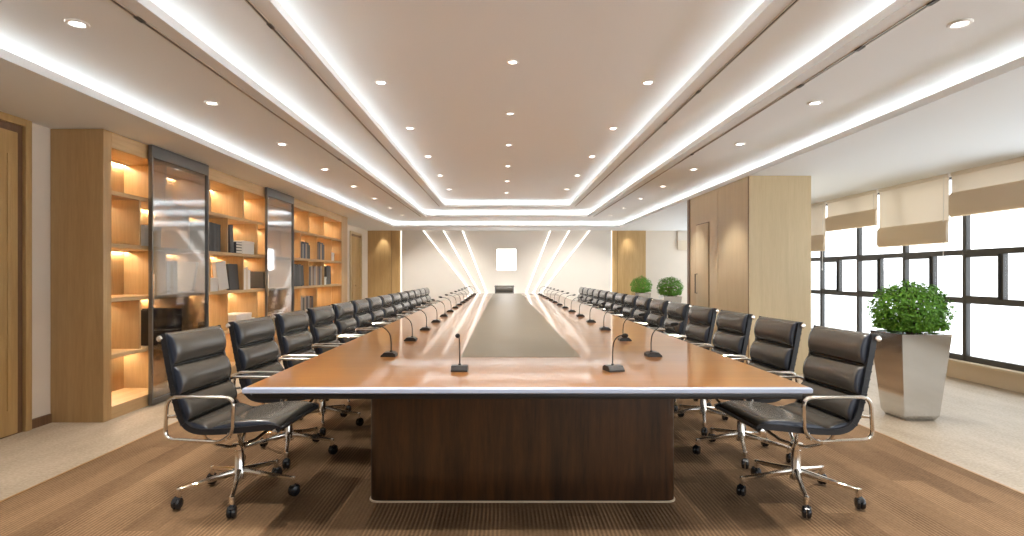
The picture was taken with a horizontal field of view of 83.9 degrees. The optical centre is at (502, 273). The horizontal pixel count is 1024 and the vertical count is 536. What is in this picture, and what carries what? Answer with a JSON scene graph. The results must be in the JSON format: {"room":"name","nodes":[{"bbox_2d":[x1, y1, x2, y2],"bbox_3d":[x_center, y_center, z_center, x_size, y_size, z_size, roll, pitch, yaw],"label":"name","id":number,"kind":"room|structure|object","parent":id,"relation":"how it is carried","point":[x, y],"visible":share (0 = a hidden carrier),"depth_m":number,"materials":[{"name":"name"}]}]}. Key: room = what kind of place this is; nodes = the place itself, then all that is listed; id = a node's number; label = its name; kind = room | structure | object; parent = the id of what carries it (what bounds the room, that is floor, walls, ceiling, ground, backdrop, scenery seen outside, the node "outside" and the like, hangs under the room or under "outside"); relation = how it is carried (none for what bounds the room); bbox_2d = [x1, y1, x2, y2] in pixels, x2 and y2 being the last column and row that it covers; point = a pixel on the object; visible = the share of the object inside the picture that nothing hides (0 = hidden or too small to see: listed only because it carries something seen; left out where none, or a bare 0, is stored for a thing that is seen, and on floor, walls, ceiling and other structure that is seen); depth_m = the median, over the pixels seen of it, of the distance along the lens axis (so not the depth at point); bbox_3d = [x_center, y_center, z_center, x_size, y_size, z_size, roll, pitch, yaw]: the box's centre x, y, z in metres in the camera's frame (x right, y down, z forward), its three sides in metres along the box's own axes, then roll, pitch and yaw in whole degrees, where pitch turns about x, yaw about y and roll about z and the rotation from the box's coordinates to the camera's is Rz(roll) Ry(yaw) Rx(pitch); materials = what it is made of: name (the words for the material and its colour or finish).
{"room":"conference room","nodes":[
{"label":"conference room","id":0,"kind":"room"},
{"bbox_2d":[32,123,367,418],"bbox_3d":[-3.885,-0.388,5.980,0.150,3.275,20.660,0,0,0],"label":"wall","id":1,"kind":"structure","parent":0,"point":[41,135],"depth_m":4.72,"materials":[{"name":"paint"}]},
{"bbox_2d":[0,111,31,438],"bbox_3d":[-3.773,0.013,3.998,0.073,2.475,1.157,0,0,0],"label":"door","id":2,"kind":"structure","parent":1,"relation":"in","point":[15,132],"depth_m":4.42,"materials":[{"name":"brown wood"}]},
{"bbox_2d":[32,414,51,428],"bbox_3d":[-3.801,1.212,4.688,0.018,0.075,0.215,0,0,0],"label":"baseboard","id":3,"kind":"structure","parent":1,"relation":"attached to","point":[46,419],"depth_m":4.69,"materials":[{"name":"brown wood"}]},
{"bbox_2d":[350,231,361,300],"bbox_3d":[-3.773,0.085,14.775,0.073,2.330,1.150,0,0,0],"label":"door","id":4,"kind":"structure","parent":1,"relation":"in","point":[355,238],"depth_m":14.69,"materials":[{"name":"brown wood"}]},
{"bbox_2d":[0,0,1023,230],"bbox_3d":[0.835,-1.515,5.980,9.490,0.580,20.560,0,0,0],"label":"ceiling","id":5,"kind":"structure","parent":0,"point":[926,98],"depth_m":4.73,"materials":[{"name":"white paint"}]},
{"bbox_2d":[64,18,90,28],"bbox_3d":[-2.355,-1.385,3.157,0.120,0.010,0.120,0,0,0],"label":"recessed light","id":6,"kind":"object","parent":5,"relation":"in","point":[76,23],"visible":1,"depth_m":3.15,"materials":[{"name":"white plastic"}]},
{"bbox_2d":[110,0,420,216],"bbox_3d":[-1.975,-1.385,5.925,0.024,0.011,15.650,0,0,0],"label":"ceiling vent","id":7,"kind":"object","parent":5,"relation":"in","point":[117,3],"visible":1,"depth_m":3.98,"materials":[{"name":"grey"}]},
{"bbox_2d":[245,0,438,205],"bbox_3d":[-1.465,-1.567,5.910,0.024,0.011,14.620,0,0,0],"label":"ceiling vent","id":8,"kind":"object","parent":5,"relation":"in","point":[248,2],"visible":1,"depth_m":4.47,"materials":[{"name":"grey"}]},
{"bbox_2d":[677,231,686,249],"bbox_3d":[5.175,-0.952,16.111,0.450,0.544,0.058,0,0,0],"label":"roman shade","id":9,"kind":"object","parent":5,"relation":"hanging from","point":[682,235],"visible":0.59,"depth_m":16.09,"materials":[{"name":"fabric"}]},
{"bbox_2d":[575,0,798,205],"bbox_3d":[1.685,-1.567,5.910,0.024,0.011,14.620,0,0,0],"label":"ceiling vent","id":10,"kind":"object","parent":5,"relation":"in","point":[794,2],"visible":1,"depth_m":4.48,"materials":[{"name":"grey"}]},
{"bbox_2d":[593,0,939,216],"bbox_3d":[2.195,-1.385,5.925,0.024,0.011,15.650,0,0,0],"label":"ceiling vent","id":11,"kind":"object","parent":5,"relation":"in","point":[932,2],"visible":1,"depth_m":3.96,"materials":[{"name":"grey"}]},
{"bbox_2d":[947,18,973,28],"bbox_3d":[2.535,-1.385,3.157,0.120,0.010,0.120,0,0,0],"label":"recessed light","id":12,"kind":"object","parent":5,"relation":"in","point":[960,23],"visible":1,"depth_m":3.15,"materials":[{"name":"white"}]},
{"bbox_2d":[948,156,1023,216],"bbox_3d":[5.429,-0.789,6.255,0.072,0.869,1.284,0,0,0],"label":"roman shade","id":13,"kind":"object","parent":5,"relation":"hanging from","point":[998,186],"visible":1,"depth_m":6.35,"materials":[{"name":"fabric"}]},
{"bbox_2d":[0,328,1023,500],"bbox_3d":[0.835,1.300,5.980,9.690,0.100,20.760,0,0,0],"label":"floor","id":14,"kind":"structure","parent":0,"point":[979,428],"depth_m":4.38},
{"bbox_2d":[51,129,347,421],"bbox_3d":[-3.550,0.013,8.580,0.515,2.473,7.560,0,0,0],"label":"bookcase","id":15,"kind":"object","parent":14,"relation":"on","point":[106,185],"visible":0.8,"depth_m":5.63,"materials":[{"name":"brown wood"}]},
{"bbox_2d":[141,310,156,345],"bbox_3d":[-3.489,0.524,5.560,0.202,0.340,0.080,0,0,0],"label":"book","id":16,"kind":"object","parent":15,"relation":"on","point":[144,313],"visible":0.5,"depth_m":5.52,"materials":[{"name":"black paper"}]},
{"bbox_2d":[141,225,160,246],"bbox_3d":[-3.510,-0.366,5.530,0.246,0.200,0.266,0,0,0],"label":"storage box","id":17,"kind":"object","parent":15,"relation":"on","point":[144,228],"visible":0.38,"depth_m":5.54,"materials":[{"name":"white"}]},
{"bbox_2d":[142,308,166,333],"bbox_3d":[-3.489,0.519,5.721,0.202,0.350,0.090,0,0,0],"label":"book","id":18,"kind":"object","parent":15,"relation":"on","point":[163,311],"visible":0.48,"depth_m":5.72,"materials":[{"name":"black paper"}]},
{"bbox_2d":[157,313,161,344],"bbox_3d":[-3.489,0.539,5.638,0.202,0.310,0.070,0,0,0],"label":"book","id":19,"kind":"object","parent":15,"relation":"on","point":[159,315],"visible":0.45,"depth_m":5.63,"materials":[{"name":"grey paper"}]},
{"bbox_2d":[167,262,169,293],"bbox_3d":[-3.489,0.039,5.790,0.202,0.330,0.060,0,0,0],"label":"book","id":20,"kind":"object","parent":15,"relation":"on","point":[168,263],"visible":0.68,"depth_m":5.79,"materials":[{"name":"white paper"}]},
{"bbox_2d":[167,312,171,332],"bbox_3d":[-3.489,0.544,5.809,0.202,0.300,0.080,0,0,0],"label":"book","id":21,"kind":"object","parent":15,"relation":"on","point":[169,314],"visible":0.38,"depth_m":5.80,"materials":[{"name":"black paper"}]},
{"bbox_2d":[170,265,172,293],"bbox_3d":[-3.489,0.054,5.848,0.202,0.300,0.050,0,0,0],"label":"book","id":22,"kind":"object","parent":15,"relation":"on","point":[171,266],"visible":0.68,"depth_m":5.84,"materials":[{"name":"beige paper"}]},
{"bbox_2d":[167,308,176,331],"bbox_3d":[-3.489,0.524,5.892,0.202,0.340,0.080,0,0,0],"label":"book","id":23,"kind":"object","parent":15,"relation":"on","point":[173,310],"visible":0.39,"depth_m":5.89,"materials":[{"name":"grey paper"}]},
{"bbox_2d":[167,261,177,293],"bbox_3d":[-3.489,0.034,5.911,0.202,0.340,0.070,0,0,0],"label":"book","id":24,"kind":"object","parent":15,"relation":"on","point":[174,263],"visible":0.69,"depth_m":5.91,"materials":[{"name":"white paper"}]},
{"bbox_2d":[177,308,181,331],"bbox_3d":[-3.489,0.529,5.980,0.202,0.330,0.090,0,0,0],"label":"book","id":25,"kind":"object","parent":15,"relation":"on","point":[179,310],"visible":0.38,"depth_m":5.98,"materials":[{"name":"black paper"}]},
{"bbox_2d":[178,262,198,292],"bbox_3d":[-3.499,0.034,6.291,0.222,0.341,0.142,0,0,0],"label":"book","id":26,"kind":"object","parent":15,"relation":"on","point":[187,271],"visible":0.86,"depth_m":6.27,"materials":[{"name":"white paper"}]},
{"bbox_2d":[190,222,212,250],"bbox_3d":[-3.519,-0.433,6.633,0.262,0.335,0.085,0,0,0],"label":"book","id":27,"kind":"object","parent":15,"relation":"on","point":[197,229],"visible":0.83,"depth_m":6.59,"materials":[{"name":"black paper"}]},
{"bbox_2d":[210,278,217,291],"bbox_3d":[-3.500,0.124,6.710,0.226,0.160,0.166,0,0,0],"label":"storage box","id":28,"kind":"object","parent":15,"relation":"on","point":[213,281],"visible":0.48,"depth_m":6.69,"materials":[{"name":"white"}]},
{"bbox_2d":[213,223,216,250],"bbox_3d":[-3.519,-0.432,6.721,0.262,0.332,0.085,0,0,0],"label":"book","id":29,"kind":"object","parent":15,"relation":"on","point":[214,224],"visible":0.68,"depth_m":6.71,"materials":[{"name":"black paper"}]},
{"bbox_2d":[217,224,220,251],"bbox_3d":[-3.519,-0.429,6.811,0.262,0.326,0.085,0,0,0],"label":"book","id":30,"kind":"object","parent":15,"relation":"on","point":[218,225],"visible":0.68,"depth_m":6.80,"materials":[{"name":"black paper"}]},
{"bbox_2d":[212,261,228,290],"bbox_3d":[-3.450,0.022,6.973,0.079,0.364,0.274,0,0,0],"label":"folder","id":31,"kind":"object","parent":15,"relation":"on","point":[219,268],"visible":0.89,"depth_m":6.94,"materials":[{"name":"white"}]},
{"bbox_2d":[228,225,233,252],"bbox_3d":[-3.509,-0.442,7.134,0.242,0.353,0.131,0,0,0],"label":"book","id":32,"kind":"object","parent":15,"relation":"on","point":[230,227],"visible":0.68,"depth_m":7.10,"materials":[{"name":"grey paper"}]},
{"bbox_2d":[226,264,238,289],"bbox_3d":[-3.446,0.038,7.265,0.071,0.332,0.250,0,0,0],"label":"book","id":33,"kind":"object","parent":15,"relation":"on","point":[232,269],"visible":0.89,"depth_m":7.24,"materials":[{"name":"grey"}]},
{"bbox_2d":[228,312,251,320],"bbox_3d":[-3.510,0.555,7.480,0.246,0.075,0.446,0,0,0],"label":"storage box","id":34,"kind":"object","parent":15,"relation":"on","point":[234,316],"visible":0.69,"depth_m":7.40,"materials":[{"name":"white cardboard"}]},
{"bbox_2d":[234,241,253,253],"bbox_3d":[-3.510,-0.351,7.605,0.246,0.170,0.356,0,0,0],"label":"storage box","id":35,"kind":"object","parent":15,"relation":"on","point":[247,246],"visible":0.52,"depth_m":7.58,"materials":[{"name":"white"}]},
{"bbox_2d":[250,271,264,287],"bbox_3d":[-3.499,0.084,8.120,0.222,0.240,0.080,0,0,0],"label":"book","id":36,"kind":"object","parent":15,"relation":"on","point":[257,278],"visible":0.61,"depth_m":8.08,"materials":[{"name":"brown paper"}]},
{"bbox_2d":[0,392,1023,535],"bbox_3d":[0.105,1.247,5.725,5.720,0.006,19.780,0,0,0],"label":"carpet","id":37,"kind":"object","parent":14,"relation":"on","point":[128,489],"visible":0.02,"depth_m":3.18,"materials":[{"name":"brown carpet"}]},
{"bbox_2d":[156,325,318,518],"bbox_3d":[-1.443,0.775,3.195,0.654,0.933,0.647,0,0,4],"label":"chair","id":38,"kind":"object","parent":37,"relation":"on","point":[203,394],"visible":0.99,"depth_m":3.09,"materials":[{"name":"black leather"}]},
{"bbox_2d":[226,316,337,468],"bbox_3d":[-1.443,0.775,3.930,0.654,0.933,0.647,0,0,4],"label":"chair","id":39,"kind":"object","parent":37,"relation":"on","point":[255,350],"visible":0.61,"depth_m":3.85,"materials":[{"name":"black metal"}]},
{"bbox_2d":[272,310,363,435],"bbox_3d":[-1.443,0.775,4.665,0.654,0.933,0.647,0,0,4],"label":"chair","id":40,"kind":"object","parent":37,"relation":"on","point":[295,340],"visible":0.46,"depth_m":4.61,"materials":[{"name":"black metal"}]},
{"bbox_2d":[305,305,360,410],"bbox_3d":[-1.443,0.775,5.400,0.654,0.933,0.647,0,0,4],"label":"chair","id":41,"kind":"object","parent":37,"relation":"on","point":[323,330],"visible":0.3,"depth_m":5.27,"materials":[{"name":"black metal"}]},
{"bbox_2d":[330,302,375,342],"bbox_3d":[-1.443,0.775,6.135,0.654,0.933,0.647,0,0,4],"label":"chair","id":42,"kind":"object","parent":37,"relation":"on","point":[346,325],"visible":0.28,"depth_m":6.03,"materials":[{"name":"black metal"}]},
{"bbox_2d":[349,299,389,333],"bbox_3d":[-1.443,0.775,6.870,0.654,0.933,0.647,0,0,4],"label":"chair","id":43,"kind":"object","parent":37,"relation":"on","point":[361,315],"visible":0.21,"depth_m":6.77,"materials":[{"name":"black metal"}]},
{"bbox_2d":[365,296,398,327],"bbox_3d":[-1.443,0.775,7.605,0.654,0.933,0.647,0,0,4],"label":"chair","id":44,"kind":"object","parent":37,"relation":"on","point":[375,303],"visible":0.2,"depth_m":7.52,"materials":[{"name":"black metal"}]},
{"bbox_2d":[379,294,407,321],"bbox_3d":[-1.443,0.775,8.340,0.654,0.933,0.647,0,0,4],"label":"chair","id":45,"kind":"object","parent":37,"relation":"on","point":[386,307],"visible":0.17,"depth_m":8.25,"materials":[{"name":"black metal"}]},
{"bbox_2d":[389,293,414,320],"bbox_3d":[-1.443,0.775,9.075,0.654,0.933,0.647,0,0,4],"label":"chair","id":46,"kind":"object","parent":37,"relation":"on","point":[397,307],"visible":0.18,"depth_m":9.01,"materials":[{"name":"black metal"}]},
{"bbox_2d":[398,291,421,316],"bbox_3d":[-1.443,0.775,9.810,0.654,0.933,0.647,0,0,4],"label":"chair","id":47,"kind":"object","parent":37,"relation":"on","point":[405,304],"visible":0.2,"depth_m":9.73,"materials":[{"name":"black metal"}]},
{"bbox_2d":[404,290,425,313],"bbox_3d":[-1.443,0.775,10.545,0.654,0.933,0.647,0,0,4],"label":"chair","id":48,"kind":"object","parent":37,"relation":"on","point":[411,295],"visible":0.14,"depth_m":10.49,"materials":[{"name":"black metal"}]},
{"bbox_2d":[412,289,428,310],"bbox_3d":[-1.443,0.775,11.280,0.654,0.933,0.647,0,0,4],"label":"chair","id":49,"kind":"object","parent":37,"relation":"on","point":[417,299],"visible":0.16,"depth_m":11.19,"materials":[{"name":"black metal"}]},
{"bbox_2d":[418,288,435,305],"bbox_3d":[-1.443,0.775,12.015,0.654,0.933,0.647,0,0,4],"label":"chair","id":50,"kind":"object","parent":37,"relation":"on","point":[422,297],"visible":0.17,"depth_m":11.99,"materials":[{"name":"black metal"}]},
{"bbox_2d":[423,287,439,305],"bbox_3d":[-1.443,0.775,12.750,0.654,0.933,0.647,0,0,4],"label":"chair","id":51,"kind":"object","parent":37,"relation":"on","point":[427,291],"visible":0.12,"depth_m":12.71,"materials":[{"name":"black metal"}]},
{"bbox_2d":[494,285,513,292],"bbox_3d":[0.057,0.775,15.191,0.647,0.933,0.654,0,0,0],"label":"chair","id":52,"kind":"object","parent":37,"relation":"on","point":[498,288],"visible":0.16,"depth_m":15.43,"materials":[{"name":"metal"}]},
{"bbox_2d":[242,293,812,502],"bbox_3d":[0.110,0.872,8.595,2.515,0.746,12.170,0,0,0],"label":"conference table","id":53,"kind":"object","parent":37,"relation":"on","point":[535,415],"visible":0.94,"depth_m":3.11,"materials":[{"name":"brown wood"}]},
{"bbox_2d":[364,322,397,356],"bbox_3d":[-0.746,0.397,3.470,0.199,0.207,0.084,0,0,0],"label":"gooseneck microphone","id":54,"kind":"object","parent":53,"relation":"on","point":[390,353],"visible":1,"depth_m":3.46,"materials":[{"name":"black plastic"}]},
{"bbox_2d":[390,313,416,340],"bbox_3d":[-0.746,0.397,4.280,0.199,0.207,0.084,0,0,0],"label":"gooseneck microphone","id":55,"kind":"object","parent":53,"relation":"on","point":[409,338],"visible":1,"depth_m":4.27,"materials":[{"name":"black plastic"}]},
{"bbox_2d":[451,333,467,371],"bbox_3d":[-0.222,0.397,2.894,0.084,0.207,0.199,0,0,0],"label":"gooseneck microphone","id":56,"kind":"object","parent":53,"relation":"on","point":[454,368],"visible":1,"depth_m":2.92,"materials":[{"name":"black plastic"}]},
{"bbox_2d":[603,333,627,371],"bbox_3d":[0.589,0.397,2.896,0.084,0.207,0.199,0,0,-14],"label":"gooseneck microphone","id":57,"kind":"object","parent":53,"relation":"on","point":[613,367],"visible":1,"depth_m":2.92,"materials":[{"name":"black plastic"}]},
{"bbox_2d":[618,313,644,340],"bbox_3d":[0.973,0.397,4.280,0.199,0.207,0.084,0,0,0],"label":"gooseneck microphone","id":58,"kind":"object","parent":53,"relation":"on","point":[620,338],"visible":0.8,"depth_m":4.27,"materials":[{"name":"black plastic"}]},
{"bbox_2d":[644,322,678,356],"bbox_3d":[0.973,0.397,3.470,0.199,0.207,0.084,0,0,0],"label":"gooseneck microphone","id":59,"kind":"object","parent":53,"relation":"on","point":[650,353],"visible":1,"depth_m":3.46,"materials":[{"name":"black plastic"}]},
{"bbox_2d":[577,288,589,302],"bbox_3d":[1.613,0.775,12.748,0.654,0.933,0.646,0,0,-3],"label":"chair","id":60,"kind":"object","parent":37,"relation":"on","point":[585,291],"visible":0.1,"depth_m":12.67,"materials":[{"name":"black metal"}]},
{"bbox_2d":[582,288,595,305],"bbox_3d":[1.613,0.775,12.013,0.654,0.933,0.646,0,0,-3],"label":"chair","id":61,"kind":"object","parent":37,"relation":"on","point":[590,291],"visible":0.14,"depth_m":11.93,"materials":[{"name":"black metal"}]},
{"bbox_2d":[591,289,601,306],"bbox_3d":[1.613,0.775,11.278,0.654,0.933,0.646,0,0,-3],"label":"chair","id":62,"kind":"object","parent":37,"relation":"on","point":[596,293],"visible":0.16,"depth_m":11.19,"materials":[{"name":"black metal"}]},
{"bbox_2d":[593,290,608,310],"bbox_3d":[1.613,0.775,10.543,0.654,0.933,0.646,0,0,-3],"label":"chair","id":63,"kind":"object","parent":37,"relation":"on","point":[603,294],"visible":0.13,"depth_m":10.46,"materials":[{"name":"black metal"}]},
{"bbox_2d":[599,291,616,313],"bbox_3d":[1.613,0.775,9.808,0.654,0.933,0.646,0,0,-3],"label":"chair","id":64,"kind":"object","parent":37,"relation":"on","point":[610,303],"visible":0.16,"depth_m":9.71,"materials":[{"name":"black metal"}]},
{"bbox_2d":[607,293,627,317],"bbox_3d":[1.613,0.775,9.073,0.654,0.933,0.646,0,0,-3],"label":"chair","id":65,"kind":"object","parent":37,"relation":"on","point":[620,297],"visible":0.2,"depth_m":8.99,"materials":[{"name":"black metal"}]},
{"bbox_2d":[615,295,638,321],"bbox_3d":[1.613,0.775,8.338,0.654,0.933,0.646,0,0,-3],"label":"chair","id":66,"kind":"object","parent":37,"relation":"on","point":[630,307],"visible":0.2,"depth_m":8.24,"materials":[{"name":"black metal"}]},
{"bbox_2d":[627,296,652,326],"bbox_3d":[1.613,0.775,7.603,0.654,0.933,0.646,0,0,-3],"label":"chair","id":67,"kind":"object","parent":37,"relation":"on","point":[642,303],"visible":0.22,"depth_m":7.51,"materials":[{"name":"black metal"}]},
{"bbox_2d":[637,299,669,332],"bbox_3d":[1.613,0.775,6.868,0.654,0.933,0.646,0,0,-3],"label":"chair","id":68,"kind":"object","parent":37,"relation":"on","point":[657,317],"visible":0.21,"depth_m":6.77,"materials":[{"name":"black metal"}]},
{"bbox_2d":[653,302,691,339],"bbox_3d":[1.613,0.775,6.133,0.654,0.933,0.646,0,0,-3],"label":"chair","id":69,"kind":"object","parent":37,"relation":"on","point":[677,312],"visible":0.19,"depth_m":6.02,"materials":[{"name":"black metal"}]},
{"bbox_2d":[672,305,718,410],"bbox_3d":[1.613,0.775,5.398,0.654,0.933,0.646,0,0,-3],"label":"chair","id":70,"kind":"object","parent":37,"relation":"on","point":[699,330],"visible":0.32,"depth_m":5.28,"materials":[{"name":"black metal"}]},
{"bbox_2d":[674,310,754,435],"bbox_3d":[1.613,0.775,4.663,0.654,0.933,0.646,0,0,-3],"label":"chair","id":71,"kind":"object","parent":37,"relation":"on","point":[731,337],"visible":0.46,"depth_m":4.60,"materials":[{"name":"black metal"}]},
{"bbox_2d":[692,316,805,468],"bbox_3d":[1.613,0.775,3.928,0.654,0.933,0.646,0,0,-3],"label":"chair","id":72,"kind":"object","parent":37,"relation":"on","point":[774,350],"visible":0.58,"depth_m":3.86,"materials":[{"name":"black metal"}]},
{"bbox_2d":[714,325,881,518],"bbox_3d":[1.613,0.775,3.193,0.654,0.933,0.646,0,0,-3],"label":"chair","id":73,"kind":"object","parent":37,"relation":"on","point":[838,364],"visible":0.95,"depth_m":3.08,"materials":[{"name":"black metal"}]},
{"bbox_2d":[632,293,650,297],"bbox_3d":[3.720,0.879,15.300,0.420,0.742,0.420,0,0,0],"label":"planter","id":74,"kind":"object","parent":14,"relation":"on","point":[648,295],"visible":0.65,"depth_m":15.09,"materials":[{"name":"ceramic"}]},
{"bbox_2d":[630,275,651,292],"bbox_3d":[3.719,0.281,15.300,0.611,0.508,0.597,0,0,-16],"label":"boxwood plant","id":75,"kind":"object","parent":74,"relation":"on","point":[641,287],"visible":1,"depth_m":15.16,"materials":[{"name":"green plant"}]},
{"bbox_2d":[658,296,681,317],"bbox_3d":[3.850,0.879,13.100,0.420,0.742,0.420,0,0,0],"label":"planter","id":76,"kind":"object","parent":14,"relation":"on","point":[678,299],"visible":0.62,"depth_m":12.89,"materials":[{"name":"ceramic"}]},
{"bbox_2d":[656,276,683,295],"bbox_3d":[3.853,0.290,13.102,0.594,0.488,0.616,0,0,-6],"label":"boxwood plant","id":77,"kind":"object","parent":76,"relation":"on","point":[666,289],"visible":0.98,"depth_m":12.97,"materials":[{"name":"green plant"}]},
{"bbox_2d":[870,330,951,420],"bbox_3d":[3.555,0.879,4.980,0.420,0.742,0.420,0,0,0],"label":"planter","id":78,"kind":"object","parent":14,"relation":"on","point":[911,369],"visible":0.88,"depth_m":4.82,"materials":[{"name":"metal"}]},
{"bbox_2d":[867,279,956,333],"bbox_3d":[3.553,0.290,4.979,0.668,0.488,0.617,0,0,-24],"label":"boxwood plant","id":79,"kind":"object","parent":78,"relation":"on","point":[920,314],"visible":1,"depth_m":4.82,"materials":[{"name":"green plant"}]},
{"bbox_2d":[400,231,686,312],"bbox_3d":[0.835,-0.388,16.235,9.590,3.275,0.150,0,0,0],"label":"wall","id":80,"kind":"structure","parent":0,"point":[664,259],"depth_m":16.16,"materials":[{"name":"paint"}]},
{"bbox_2d":[368,231,399,297],"bbox_3d":[-3.355,0.013,16.135,0.910,2.475,0.050,0,0,0],"label":"wall panel","id":81,"kind":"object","parent":80,"relation":"attached to","point":[383,246],"depth_m":16.11,"materials":[{"name":"brown wood"}]},
{"bbox_2d":[402,230,470,300],"bbox_3d":[-1.575,0.013,16.095,2.530,2.475,0.130,0,0,0],"label":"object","id":82,"kind":"structure","parent":80,"relation":"attached to","point":[423,265],"depth_m":16.03,"materials":[{"name":"white paint"}]},
{"bbox_2d":[423,230,471,292],"bbox_3d":[-1.263,0.013,16.047,1.974,2.475,0.026,0,0,0],"label":"led strip","id":83,"kind":"object","parent":80,"relation":"attached to","point":[423,230],"visible":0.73,"depth_m":16.03,"materials":[{"name":"white plastic"}]},
{"bbox_2d":[425,231,478,292],"bbox_3d":[-1.250,0.013,16.113,2.000,2.475,0.095,0,0,0],"label":"trim","id":84,"kind":"structure","parent":80,"relation":"attached to","point":[438,238],"depth_m":16.06,"materials":[{"name":"white paint"}]},
{"bbox_2d":[443,231,479,292],"bbox_3d":[-0.951,0.013,16.082,1.469,2.475,0.026,0,0,0],"label":"led strip","id":85,"kind":"object","parent":80,"relation":"attached to","point":[443,231],"visible":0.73,"depth_m":16.07,"materials":[{"name":"white plastic"}]},
{"bbox_2d":[445,231,485,292],"bbox_3d":[-0.938,0.013,16.130,1.495,2.475,0.060,0,0,0],"label":"trim","id":86,"kind":"structure","parent":80,"relation":"attached to","point":[457,239],"depth_m":16.10,"materials":[{"name":"white paint"}]},
{"bbox_2d":[463,231,548,292],"bbox_3d":[0.110,0.013,16.148,2.520,2.475,0.025,0,0,0],"label":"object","id":87,"kind":"structure","parent":80,"relation":"attached to","point":[483,245],"depth_m":16.14,"materials":[{"name":"white paint"}]},
{"bbox_2d":[496,249,515,270],"bbox_3d":[0.110,-0.405,16.118,0.560,0.620,0.034,0,0,0],"label":"wall screen","id":88,"kind":"object","parent":80,"relation":"attached to","point":[505,258],"visible":1,"depth_m":16.10,"materials":[{"name":"white"}]},
{"bbox_2d":[527,231,567,292],"bbox_3d":[1.157,0.013,16.130,1.495,2.475,0.060,0,0,0],"label":"trim","id":89,"kind":"structure","parent":80,"relation":"attached to","point":[555,238],"depth_m":16.10,"materials":[{"name":"white paint"}]},
{"bbox_2d":[533,231,569,292],"bbox_3d":[1.171,0.013,16.082,1.469,2.475,0.026,0,0,0],"label":"led strip","id":90,"kind":"object","parent":80,"relation":"attached to","point":[568,231],"visible":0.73,"depth_m":16.07,"materials":[{"name":"white plastic"}]},
{"bbox_2d":[534,231,587,292],"bbox_3d":[1.470,0.013,16.113,2.000,2.475,0.095,0,0,0],"label":"trim","id":91,"kind":"structure","parent":80,"relation":"attached to","point":[573,238],"depth_m":16.06,"materials":[{"name":"white paint"}]},
{"bbox_2d":[540,230,589,292],"bbox_3d":[1.483,0.013,16.047,1.974,2.475,0.026,0,0,0],"label":"led strip","id":92,"kind":"object","parent":80,"relation":"attached to","point":[589,230],"visible":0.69,"depth_m":16.03,"materials":[{"name":"white plastic"}]},
{"bbox_2d":[542,230,610,300],"bbox_3d":[1.795,0.013,16.095,2.530,2.475,0.130,0,0,0],"label":"wall panel","id":93,"kind":"object","parent":80,"relation":"attached to","point":[589,265],"depth_m":16.03,"materials":[{"name":"white paint"}]},
{"bbox_2d":[612,231,645,294],"bbox_3d":[3.560,0.013,16.135,0.980,2.475,0.050,0,0,0],"label":"wall panel","id":94,"kind":"object","parent":80,"relation":"attached to","point":[628,247],"depth_m":16.11,"materials":[{"name":"brown wood"}]},
{"bbox_2d":[687,176,810,373],"bbox_3d":[3.459,0.013,8.290,0.782,2.475,2.360,0,0,0],"label":"wall","id":95,"kind":"structure","parent":0,"point":[760,226],"depth_m":7.11,"materials":[{"name":"brown wood"}]},
{"bbox_2d":[695,222,708,306],"bbox_3d":[3.054,0.235,8.770,0.053,2.030,0.560,0,0,0],"label":"door","id":96,"kind":"structure","parent":95,"relation":"in","point":[702,230],"depth_m":8.74,"materials":[{"name":"brown wood"}]},
{"bbox_2d":[946,358,1023,392],"bbox_3d":[5.525,1.143,5.980,0.210,0.215,20.360,0,0,0],"label":"wall","id":97,"kind":"structure","parent":0,"point":[1008,379],"depth_m":6.41,"materials":[{"name":"beige paint"}]},
{"bbox_2d":[811,251,824,329],"bbox_3d":[5.529,-0.095,10.342,0.072,2.260,1.020,0,0,0],"label":"window","id":98,"kind":"structure","parent":97,"relation":"in","point":[822,296],"depth_m":9.84,"materials":[{"name":"grey metal"}]},
{"bbox_2d":[821,204,861,331],"bbox_3d":[5.529,-0.095,9.322,0.072,2.260,1.020,0,0,0],"label":"window","id":99,"kind":"structure","parent":97,"relation":"in","point":[838,259],"depth_m":8.97,"materials":[{"name":"grey metal"}]},
{"bbox_2d":[811,201,826,269],"bbox_3d":[5.429,-0.642,10.215,0.072,1.164,1.284,0,0,0],"label":"roman shade","id":100,"kind":"object","parent":99,"relation":"attached to","point":[818,210],"visible":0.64,"depth_m":9.77,"materials":[{"name":"fabric"}]},
{"bbox_2d":[825,190,878,247],"bbox_3d":[5.429,-0.799,8.895,0.072,0.849,1.284,0,0,0],"label":"roman shade","id":101,"kind":"object","parent":99,"relation":"attached to","point":[859,210],"visible":1,"depth_m":8.81,"materials":[{"name":"fabric"}]},
{"bbox_2d":[858,193,908,301],"bbox_3d":[5.529,-0.095,8.302,0.072,2.260,1.020,0,0,0],"label":"window","id":102,"kind":"structure","parent":97,"relation":"in","point":[879,258],"depth_m":8.33,"materials":[{"name":"grey"}]},
{"bbox_2d":[904,177,970,360],"bbox_3d":[5.529,-0.095,7.282,0.072,2.260,1.020,0,0,0],"label":"window","id":103,"kind":"structure","parent":97,"relation":"in","point":[932,256],"depth_m":6.82,"materials":[{"name":"grey metal"}]},
{"bbox_2d":[877,173,951,269],"bbox_3d":[5.429,-0.637,7.575,0.072,1.174,1.284,0,0,0],"label":"roman shade","id":104,"kind":"object","parent":103,"relation":"attached to","point":[914,212],"visible":1,"depth_m":7.50,"materials":[{"name":"fabric"}]},
{"bbox_2d":[965,247,1023,371],"bbox_3d":[5.529,-0.095,6.262,0.072,2.260,1.020,0,0,0],"label":"window","id":105,"kind":"structure","parent":97,"relation":"in","point":[1002,299],"depth_m":6.31,"materials":[{"name":"grey metal"}]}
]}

